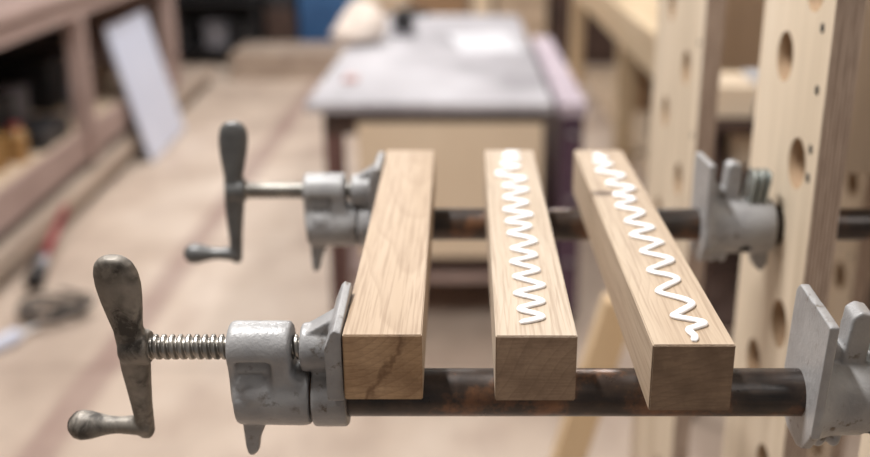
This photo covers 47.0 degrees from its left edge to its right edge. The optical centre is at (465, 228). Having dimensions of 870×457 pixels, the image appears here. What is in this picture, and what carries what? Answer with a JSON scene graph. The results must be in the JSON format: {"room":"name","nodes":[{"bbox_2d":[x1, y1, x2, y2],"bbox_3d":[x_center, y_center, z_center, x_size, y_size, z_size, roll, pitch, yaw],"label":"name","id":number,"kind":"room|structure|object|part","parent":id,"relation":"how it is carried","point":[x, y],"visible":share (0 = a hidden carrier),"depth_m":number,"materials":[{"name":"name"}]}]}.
{"room":"woodworking shop","nodes":[
{"label":"woodworking shop","id":0,"kind":"room"},
{"bbox_2d":[0,58,869,456],"bbox_3d":[-0.500,0.271,4.060,5.800,0.060,12.500,0,19,0],"label":"floor","id":1,"kind":"structure","parent":0,"point":[147,213],"depth_m":3.86,"materials":[{"name":"beige wood"}]},
{"bbox_2d":[0,325,37,351],"bbox_3d":[-1.624,0.397,3.513,0.055,0.055,0.294,9,21,25],"label":"cartridge","id":2,"kind":"object","parent":1,"relation":"on","point":[12,337],"visible":1,"depth_m":3.52,"materials":[{"name":"white plastic"}]},
{"bbox_2d":[24,204,68,289],"bbox_3d":[-1.764,0.067,4.270,0.076,0.171,0.640,-2,19,-7],"label":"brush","id":3,"kind":"object","parent":1,"relation":"on","point":[35,278],"visible":1,"depth_m":4.10,"materials":[{"name":"red plastic"}]},
{"bbox_3d":[-1.786,0.007,4.351,0.044,0.110,0.444,-3,19,-9],"label":"handle","id":4,"kind":"part","parent":3,"relation":"part of","materials":[{"name":"red plastic"}]},
{"bbox_2d":[16,289,95,323],"bbox_3d":[-1.547,0.304,3.760,0.290,0.074,0.248,0,19,0],"label":"cable coil","id":5,"kind":"object","parent":1,"relation":"on","point":[64,312],"visible":1,"depth_m":3.80,"materials":[{"name":"black rubber"}]},
{"bbox_2d":[0,0,183,280],"bbox_3d":[-2.247,-0.541,4.697,0.770,1.060,4.670,-1,19,-3],"label":"shelving unit","id":6,"kind":"object","parent":1,"relation":"on","point":[105,133],"visible":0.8,"depth_m":5.00,"materials":[{"name":"brown wood"}]},
{"bbox_2d":[0,133,8,171],"bbox_3d":[-2.064,-0.352,4.364,0.100,0.200,0.100,0,19,0],"label":"plastic jar","id":7,"kind":"object","parent":6,"relation":"on","point":[4,166],"visible":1,"depth_m":4.36,"materials":[{"name":"orange plastic"}]},
{"bbox_2d":[0,94,15,134],"bbox_3d":[-2.327,-0.459,4.610,0.352,0.240,0.432,-1,19,-3],"label":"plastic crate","id":8,"kind":"object","parent":6,"relation":"on","point":[7,113],"visible":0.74,"depth_m":4.71,"materials":[{"name":"black plastic"}]},
{"bbox_3d":[-2.327,-0.563,4.574,0.352,0.020,0.432,-1,19,-3],"label":"lid","id":9,"kind":"part","parent":8,"relation":"part of","materials":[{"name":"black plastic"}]},
{"bbox_2d":[0,84,30,122],"bbox_3d":[-2.387,-0.587,5.029,0.272,0.210,0.352,-1,19,-3],"label":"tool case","id":10,"kind":"object","parent":6,"relation":"on","point":[20,100],"visible":0.45,"depth_m":5.08,"materials":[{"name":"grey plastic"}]},
{"bbox_3d":[-2.387,-0.677,4.998,0.272,0.020,0.352,-1,19,-3],"label":"lid","id":11,"kind":"part","parent":10,"relation":"part of","materials":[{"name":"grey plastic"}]},
{"bbox_2d":[3,123,29,162],"bbox_3d":[-2.031,-0.388,4.512,0.100,0.170,0.100,0,19,0],"label":"plastic jar","id":12,"kind":"object","parent":6,"relation":"on","point":[16,142],"visible":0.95,"depth_m":4.48,"materials":[{"name":"orange plastic"}]},
{"bbox_3d":[-2.611,-0.526,4.684,0.020,1.000,4.670,-1,19,-3],"label":"panel","id":13,"kind":"part","parent":6,"relation":"part of","materials":[{"name":"brown wood"}]},
{"bbox_2d":[0,47,68,110],"bbox_3d":[-2.442,-0.858,5.706,0.312,0.280,0.512,-1,19,-3],"label":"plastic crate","id":14,"kind":"object","parent":6,"relation":"on","point":[44,70],"visible":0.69,"depth_m":5.50,"materials":[{"name":"black plastic"}]},
{"bbox_3d":[-2.442,-0.981,5.663,0.312,0.020,0.512,-1,19,-3],"label":"lid","id":15,"kind":"part","parent":14,"relation":"part of","materials":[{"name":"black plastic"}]},
{"bbox_2d":[20,115,69,151],"bbox_3d":[-2.061,-0.462,4.834,0.170,0.100,0.360,-1,19,-3],"label":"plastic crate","id":16,"kind":"object","parent":6,"relation":"on","point":[43,132],"visible":0.73,"depth_m":4.77,"materials":[{"name":"grey plastic"}]},
{"bbox_3d":[-1.900,-0.967,4.567,0.035,0.090,4.670,-1,19,-3],"label":"rail","id":17,"kind":"part","parent":6,"relation":"part of","materials":[{"name":"brown wood"}]},
{"bbox_2d":[64,75,73,117],"bbox_3d":[-2.114,-0.711,5.371,0.070,0.220,0.070,0,19,0],"label":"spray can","id":18,"kind":"object","parent":6,"relation":"on","point":[67,89],"visible":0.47,"depth_m":5.34,"materials":[{"name":"grey metal"}]},
{"bbox_3d":[-1.943,-0.708,5.059,0.085,0.720,0.095,-1,19,-3],"label":"post","id":19,"kind":"part","parent":6,"relation":"part of","materials":[{"name":"brown wood"}]},
{"bbox_2d":[0,65,164,187],"bbox_3d":[-2.272,-0.366,4.756,0.660,0.030,4.670,-1,19,-3],"label":"shelf","id":20,"kind":"object","parent":6,"relation":"attached to","point":[111,99],"depth_m":5.10,"materials":[{"name":"brown wood"}]},
{"bbox_3d":[-1.930,-0.319,4.789,0.024,0.160,4.670,-1,19,-3],"label":"panel","id":21,"kind":"part","parent":6,"relation":"part of","materials":[{"name":"brown wood"}]},
{"bbox_3d":[-2.396,-1.287,6.889,0.630,1.000,0.030,-1,19,-3],"label":"panel","id":22,"kind":"part","parent":6,"relation":"part of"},
{"bbox_3d":[-2.031,-1.321,6.835,0.085,0.720,0.095,-1,19,-3],"label":"post","id":23,"kind":"part","parent":6,"relation":"part of","materials":[{"name":"brown wood"}]},
{"bbox_2d":[103,10,184,161],"bbox_3d":[-1.950,-0.892,6.121,0.203,0.781,0.840,-1,19,-3],"label":"board","id":24,"kind":"object","parent":1,"relation":"on","point":[131,41],"visible":1,"depth_m":6.05,"materials":[{"name":"white"}]},
{"bbox_2d":[172,65,215,111],"bbox_3d":[-2.330,-1.073,7.633,0.620,0.150,1.130,-1,19,-3],"label":"platform","id":25,"kind":"object","parent":1,"relation":"on","point":[193,77],"visible":0.29,"depth_m":7.68,"materials":[{"name":"wood"}]},
{"bbox_2d":[173,0,265,57],"bbox_3d":[-2.300,-2.380,8.895,0.940,1.800,0.510,0,19,0],"label":"shelving unit","id":26,"kind":"object","parent":1,"relation":"on","point":[202,10],"visible":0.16,"depth_m":9.27,"materials":[{"name":"black plastic"}]},
{"bbox_2d":[175,18,196,47],"bbox_3d":[-2.580,-1.771,9.066,0.220,0.234,0.325,0,19,0],"label":"storage bin","id":27,"kind":"object","parent":26,"relation":"on","point":[186,32],"visible":0.55,"depth_m":8.95,"materials":[{"name":"black plastic"}]},
{"bbox_3d":[-2.300,-1.654,9.135,0.940,0.030,0.490,0,19,0],"label":"shelf","id":28,"kind":"part","parent":26,"relation":"part of","materials":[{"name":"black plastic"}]},
{"bbox_2d":[201,18,233,47],"bbox_3d":[-2.240,-1.771,9.066,0.220,0.234,0.325,0,19,0],"label":"storage bin","id":29,"kind":"object","parent":26,"relation":"on","point":[218,32],"visible":1,"depth_m":8.94,"materials":[{"name":"grey plastic"}]},
{"bbox_3d":[-2.300,-2.061,8.995,0.940,0.030,0.490,0,19,0],"label":"shelf","id":30,"kind":"part","parent":26,"relation":"part of","materials":[{"name":"brown wood"}]},
{"bbox_2d":[233,18,264,47],"bbox_3d":[-1.960,-1.771,9.066,0.220,0.234,0.325,0,19,0],"label":"storage bin","id":31,"kind":"object","parent":26,"relation":"on","point":[244,27],"visible":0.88,"depth_m":8.93,"materials":[{"name":"black plastic"}]},
{"bbox_2d":[264,0,299,41],"bbox_3d":[-1.670,-1.909,9.153,0.260,0.740,0.450,0,19,0],"label":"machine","id":32,"kind":"object","parent":1,"relation":"on","point":[281,16],"visible":0.65,"depth_m":8.94,"materials":[{"name":"brown wood"}]},
{"bbox_2d":[265,0,298,17],"bbox_3d":[-1.670,-2.077,9.089,0.260,0.380,0.380,0,19,0],"label":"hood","id":33,"kind":"object","parent":32,"relation":"attached to","point":[273,8],"depth_m":8.92,"materials":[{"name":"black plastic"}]},
{"bbox_2d":[228,42,347,79],"bbox_3d":[-1.483,-1.446,8.598,0.985,0.224,0.600,0,19,0],"label":"pile","id":34,"kind":"object","parent":1,"relation":"on","point":[251,60],"visible":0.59,"depth_m":8.33,"materials":[{"name":"beige wood"}]},
{"bbox_2d":[298,0,353,41],"bbox_3d":[-1.260,-2.414,9.145,0.520,1.700,0.535,0,19,0],"label":"tall cabinet","id":35,"kind":"object","parent":1,"relation":"on","point":[317,18],"visible":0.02,"depth_m":9.06,"materials":[{"name":"blue metal"}]},
{"bbox_3d":[-1.385,-2.336,8.918,0.240,1.600,0.015,0,19,0],"label":"door","id":36,"kind":"part","parent":35,"relation":"part of","materials":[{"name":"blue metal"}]},
{"bbox_3d":[-1.130,-2.336,8.918,0.240,1.600,0.015,0,19,0],"label":"door","id":37,"kind":"part","parent":35,"relation":"part of","materials":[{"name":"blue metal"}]},
{"bbox_2d":[368,0,410,14],"bbox_3d":[-0.720,-1.865,9.210,0.408,0.620,0.570,0,19,0],"label":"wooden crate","id":38,"kind":"object","parent":1,"relation":"on","point":[387,7],"visible":0.09,"depth_m":8.87,"materials":[{"name":"beige wood"}]},
{"bbox_2d":[305,15,552,308],"bbox_3d":[-0.122,-0.394,4.577,0.825,0.860,2.370,0,19,0],"label":"work table","id":39,"kind":"object","parent":1,"relation":"on","point":[419,92],"visible":0.52,"depth_m":3.48,"materials":[{"name":"laminate"}]},
{"bbox_3d":[-0.455,-0.026,3.561,0.064,0.828,0.070,0,19,0],"label":"leg","id":40,"kind":"part","parent":39,"relation":"part of","materials":[{"name":"brown wood"}]},
{"bbox_2d":[343,75,357,82],"bbox_3d":[-0.425,-0.551,3.687,0.050,0.018,0.070,0,19,0],"label":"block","id":41,"kind":"object","parent":39,"relation":"on","point":[347,78],"visible":1,"depth_m":3.66,"materials":[{"name":"pink"}]},
{"bbox_2d":[331,0,386,44],"bbox_3d":[-0.485,-0.938,4.548,0.245,0.187,0.298,0,19,0],"label":"cloth bag","id":42,"kind":"object","parent":39,"relation":"on","point":[362,21],"visible":1,"depth_m":4.46,"materials":[{"name":"fabric"}]},
{"bbox_2d":[390,8,428,36],"bbox_3d":[-0.270,-0.993,4.801,0.179,0.124,0.166,0,19,0],"label":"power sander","id":43,"kind":"object","parent":39,"relation":"on","point":[403,21],"visible":1,"depth_m":4.76,"materials":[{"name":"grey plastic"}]},
{"bbox_3d":[-0.246,-1.035,4.822,0.136,0.046,0.037,-12,22,-31],"label":"dust spout","id":44,"kind":"part","parent":43,"relation":"part of","materials":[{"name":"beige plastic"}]},
{"bbox_2d":[349,243,488,281],"bbox_3d":[-0.107,-0.175,4.647,0.735,0.030,2.180,0,19,0],"label":"shelf","id":45,"kind":"object","parent":39,"relation":"attached to","point":[442,269],"depth_m":3.67,"materials":[{"name":"beige wood"}]},
{"bbox_3d":[-0.054,-0.130,3.467,0.632,0.485,0.020,0,19,0],"label":"panel","id":46,"kind":"part","parent":39,"relation":"part of","materials":[{"name":"beige wood"}]},
{"bbox_2d":[449,33,524,51],"bbox_3d":[0.087,-0.857,4.597,0.280,0.001,0.550,-2,19,-6],"label":"paper sheet","id":47,"kind":"object","parent":39,"relation":"on","point":[485,42],"visible":1,"depth_m":4.58,"materials":[{"name":"white paper"}]},
{"bbox_2d":[412,0,467,14],"bbox_3d":[-0.230,-1.912,9.194,0.508,0.720,0.570,0,19,0],"label":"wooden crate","id":48,"kind":"object","parent":1,"relation":"on","point":[435,7],"visible":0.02,"depth_m":8.89,"materials":[{"name":"brown wood"}]},
{"bbox_2d":[472,0,490,14],"bbox_3d":[0.140,-1.997,9.165,0.168,0.900,0.570,0,19,0],"label":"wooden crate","id":49,"kind":"object","parent":1,"relation":"on","point":[479,7],"visible":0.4,"depth_m":8.88,"materials":[{"name":"beige wood"}]},
{"bbox_2d":[495,0,546,51],"bbox_3d":[0.495,-1.903,9.197,0.458,0.700,0.570,0,19,0],"label":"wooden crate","id":50,"kind":"object","parent":1,"relation":"on","point":[532,14],"visible":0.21,"depth_m":8.91,"materials":[{"name":"beige wood"}]},
{"bbox_2d":[531,36,586,315],"bbox_3d":[0.365,-0.281,4.270,0.094,0.844,1.584,0,19,0],"label":"panel","id":51,"kind":"object","parent":1,"relation":"on","point":[564,127],"visible":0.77,"depth_m":3.60,"materials":[{"name":"paint"}]},
{"bbox_3d":[0.365,0.175,3.608,0.064,0.215,0.012,0,19,0],"label":"drawer","id":52,"kind":"part","parent":51,"relation":"part of","materials":[{"name":"paint"}]},
{"bbox_3d":[0.365,0.123,3.578,0.030,0.015,0.012,0,19,0],"label":"drawer pull","id":53,"kind":"part","parent":51,"relation":"part of","materials":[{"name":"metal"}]},
{"bbox_3d":[0.365,-0.047,3.532,0.064,0.215,0.012,0,19,0],"label":"drawer","id":54,"kind":"part","parent":51,"relation":"part of","materials":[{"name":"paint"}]},
{"bbox_3d":[0.365,-0.100,3.501,0.030,0.015,0.012,0,19,0],"label":"drawer pull","id":55,"kind":"part","parent":51,"relation":"part of","materials":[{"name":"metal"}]},
{"bbox_3d":[0.365,-0.269,3.455,0.064,0.215,0.012,0,19,0],"label":"drawer","id":56,"kind":"part","parent":51,"relation":"part of","materials":[{"name":"paint"}]},
{"bbox_3d":[0.365,-0.322,3.424,0.030,0.015,0.012,0,19,0],"label":"drawer pull","id":57,"kind":"part","parent":51,"relation":"part of","materials":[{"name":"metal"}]},
{"bbox_2d":[546,0,616,63],"bbox_3d":[1.130,-1.950,9.181,0.748,0.800,0.570,0,19,0],"label":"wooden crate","id":58,"kind":"object","parent":1,"relation":"on","point":[600,47],"visible":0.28,"depth_m":8.99,"materials":[{"name":"brown wood"}]},
{"bbox_2d":[550,292,624,456],"bbox_3d":[0.136,0.542,1.774,0.278,0.913,0.040,0,19,0],"label":"batten","id":59,"kind":"object","parent":1,"relation":"on","point":[605,343],"visible":0.45,"depth_m":1.64,"materials":[{"name":"beige wood"}]},
{"bbox_2d":[630,0,764,456],"bbox_3d":[0.637,0.193,1.556,0.686,1.720,0.315,0,19,0],"label":"upright","id":60,"kind":"object","parent":1,"relation":"on","point":[695,39],"visible":0.59,"depth_m":1.35,"materials":[{"name":"brown wood"}]},
{"bbox_3d":[0.650,-0.372,1.258,0.661,0.337,0.020,0,19,0],"label":"cross panel","id":61,"kind":"part","parent":60,"relation":"part of","materials":[{"name":"brown wood"}]},
{"bbox_2d":[569,0,869,277],"bbox_3d":[1.248,-0.780,5.496,1.005,0.990,4.300,0,19,0],"label":"frame","id":62,"kind":"object","parent":1,"relation":"on","point":[633,23],"visible":0.18,"depth_m":5.11,"materials":[{"name":"brown wood"}]},
{"bbox_3d":[0.810,-1.308,7.319,0.090,0.800,0.090,0,19,0],"label":"leg","id":63,"kind":"part","parent":62,"relation":"part of","materials":[{"name":"brown wood"}]},
{"bbox_3d":[0.780,-1.141,5.371,0.040,0.155,4.200,0,19,0],"label":"rail","id":64,"kind":"part","parent":62,"relation":"part of","materials":[{"name":"beige wood"}]},
{"bbox_3d":[0.810,-0.558,5.144,0.090,0.800,0.090,0,19,0],"label":"leg","id":65,"kind":"part","parent":62,"relation":"part of","materials":[{"name":"beige wood"}]},
{"bbox_2d":[634,62,652,110],"bbox_3d":[1.225,-0.930,6.237,0.458,0.320,0.408,0,19,0],"label":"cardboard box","id":66,"kind":"object","parent":62,"relation":"on","point":[643,79],"visible":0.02,"depth_m":6.06,"materials":[{"name":"brown cardboard"}]},
{"bbox_2d":[648,79,652,137],"bbox_3d":[1.225,-0.588,5.245,0.458,0.320,0.408,0,19,0],"label":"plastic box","id":67,"kind":"object","parent":62,"relation":"on","point":[651,79],"visible":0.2,"depth_m":5.39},
{"bbox_2d":[605,0,742,72],"bbox_3d":[1.248,-1.231,5.340,1.005,0.035,4.300,0,19,0],"label":"countertop","id":68,"kind":"structure","parent":62,"relation":"on","point":[642,14],"depth_m":4.56,"materials":[{"name":"beige wood"}]},
{"bbox_2d":[691,118,753,418],"bbox_3d":[0.902,0.071,3.113,0.495,0.935,0.480,0,19,0],"label":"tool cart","id":69,"kind":"object","parent":1,"relation":"on","point":[720,278],"visible":0.06,"depth_m":3.09,"materials":[{"name":"brown wood"}]},
{"bbox_3d":[0.681,0.152,2.925,0.042,0.905,0.030,0,19,0],"label":"post","id":70,"kind":"part","parent":69,"relation":"part of","materials":[{"name":"brown wood"}]},
{"bbox_2d":[706,269,739,329],"bbox_3d":[0.905,0.218,3.164,0.470,0.025,0.440,0,19,0],"label":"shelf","id":71,"kind":"object","parent":69,"relation":"attached to","point":[722,284],"depth_m":3.17,"materials":[{"name":"brown wood"}]},
{"bbox_3d":[0.905,-0.131,3.285,0.450,0.605,0.014,0,19,0],"label":"panel","id":72,"kind":"part","parent":69,"relation":"part of","materials":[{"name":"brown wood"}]},
{"bbox_2d":[715,135,748,180],"bbox_3d":[0.905,-0.217,3.014,0.470,0.025,0.440,0,19,0],"label":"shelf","id":73,"kind":"object","parent":69,"relation":"attached to","point":[723,139],"depth_m":2.93,"materials":[{"name":"brown wood"}]},
{"bbox_2d":[716,73,756,117],"bbox_3d":[0.740,-0.381,2.852,0.128,0.090,0.208,0,19,0],"label":"cardboard box","id":74,"kind":"object","parent":69,"relation":"on","point":[737,93],"visible":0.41,"depth_m":2.76,"materials":[{"name":"beige cardboard"}]},
{"bbox_3d":[0.740,-0.407,2.843,0.128,0.036,0.208,0,19,0],"label":"lid","id":75,"kind":"part","parent":74,"relation":"part of","materials":[{"name":"beige cardboard"}]},
{"bbox_2d":[727,132,752,165],"bbox_3d":[0.800,-0.236,2.880,0.088,0.098,0.088,0,19,0],"label":"tin can","id":76,"kind":"object","parent":69,"relation":"on","point":[739,146],"visible":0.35,"depth_m":2.85,"materials":[{"name":"brown metal"}]},
{"bbox_3d":[0.800,-0.278,2.866,0.088,0.010,0.088,0,19,0],"label":"lid","id":77,"kind":"part","parent":76,"relation":"part of","materials":[{"name":"brown cardboard"}]},
{"bbox_2d":[743,68,758,83],"bbox_3d":[0.980,-0.447,2.966,0.240,0.140,0.300,0,19,0],"label":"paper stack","id":78,"kind":"object","parent":69,"relation":"on","point":[751,74],"visible":0.03,"depth_m":3.00,"materials":[{"name":"white paper"}]},
{"bbox_2d":[722,0,869,456],"bbox_3d":[0.622,0.356,1.084,0.656,1.720,0.193,0,19,0],"label":"upright","id":79,"kind":"object","parent":1,"relation":"on","point":[811,126],"visible":0.86,"depth_m":0.92,"materials":[{"name":"brown wood"}]},
{"bbox_2d":[184,121,869,270],"bbox_3d":[0.146,-0.029,0.937,0.828,0.146,0.064,0,19,0],"label":"clamp","id":80,"kind":"object","parent":79,"relation":"attached to","point":[719,221],"visible":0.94,"depth_m":0.93,"materials":[{"name":"black metal"}]},
{"bbox_3d":[-0.234,-0.032,0.936,0.068,0.138,0.022,0,19,0],"label":"crank handle","id":81,"kind":"part","parent":80,"relation":"part of","materials":[{"name":"metal"}]},
{"bbox_2d":[573,150,735,409],"bbox_3d":[0.129,0.013,0.780,0.047,0.045,0.438,0,19,0],"label":"wooden board","id":82,"kind":"object","parent":80,"relation":"on","point":[682,354],"visible":1,"depth_m":0.65,"materials":[{"name":"brown wood"}]},
{"bbox_3d":[0.265,-0.035,0.934,0.008,0.039,0.026,0,19,0],"label":"clutch plate","id":83,"kind":"part","parent":80,"relation":"part of","materials":[{"name":"metal"}]},
{"bbox_3d":[0.271,-0.035,0.934,0.008,0.039,0.026,0,19,0],"label":"clutch plate","id":84,"kind":"part","parent":80,"relation":"part of","materials":[{"name":"metal"}]},
{"bbox_3d":[0.278,-0.035,0.934,0.008,0.039,0.026,0,19,0],"label":"clutch plate","id":85,"kind":"part","parent":80,"relation":"part of","materials":[{"name":"metal"}]},
{"bbox_3d":[0.635,-0.238,0.939,0.631,0.382,0.020,0,19,0],"label":"cross panel","id":86,"kind":"part","parent":79,"relation":"part of","materials":[{"name":"brown wood"}]},
{"bbox_2d":[808,174,869,456],"bbox_3d":[0.611,0.150,1.681,0.025,1.720,0.200,0,19,0],"label":"upright","id":87,"kind":"object","parent":1,"relation":"on","point":[851,261],"visible":0.3,"depth_m":1.58,"materials":[{"name":"brown wood"}]},
{"bbox_2d":[858,433,869,456],"bbox_3d":[0.306,0.471,0.750,0.025,1.720,0.200,0,19,0],"label":"upright","id":88,"kind":"object","parent":1,"relation":"on","point":[864,450],"visible":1,"depth_m":0.74,"materials":[{"name":"brown wood"}]},
{"bbox_2d":[67,254,869,454],"bbox_3d":[0.056,0.080,0.623,0.628,0.144,0.080,1,19,2],"label":"clamp","id":89,"kind":"object","parent":88,"relation":"attached to","point":[278,376],"visible":0.96,"depth_m":0.61,"materials":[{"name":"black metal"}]},
{"bbox_3d":[-0.226,0.076,0.623,0.064,0.138,0.026,0,25,0],"label":"crank handle","id":90,"kind":"part","parent":89,"relation":"part of","materials":[{"name":"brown metal"}]},
{"bbox_2d":[342,150,434,398],"bbox_3d":[-0.051,0.012,0.786,0.046,0.042,0.426,0,19,-1],"label":"wooden board","id":91,"kind":"object","parent":89,"relation":"attached to","point":[385,330],"visible":1,"depth_m":0.65,"materials":[{"name":"beige wood"}]},
{"bbox_2d":[485,150,576,399],"bbox_3d":[0.042,0.011,0.785,0.048,0.045,0.427,0,19,0],"label":"wooden board","id":92,"kind":"object","parent":89,"relation":"on","point":[534,334],"visible":1,"depth_m":0.64,"materials":[{"name":"brown wood"}]},
{"bbox_2d":[411,0,494,14],"bbox_3d":[-0.500,-3.292,9.390,5.800,3.200,0.100,0,19,0],"label":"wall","id":93,"kind":"structure","parent":0,"point":[469,1],"depth_m":9.73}
]}

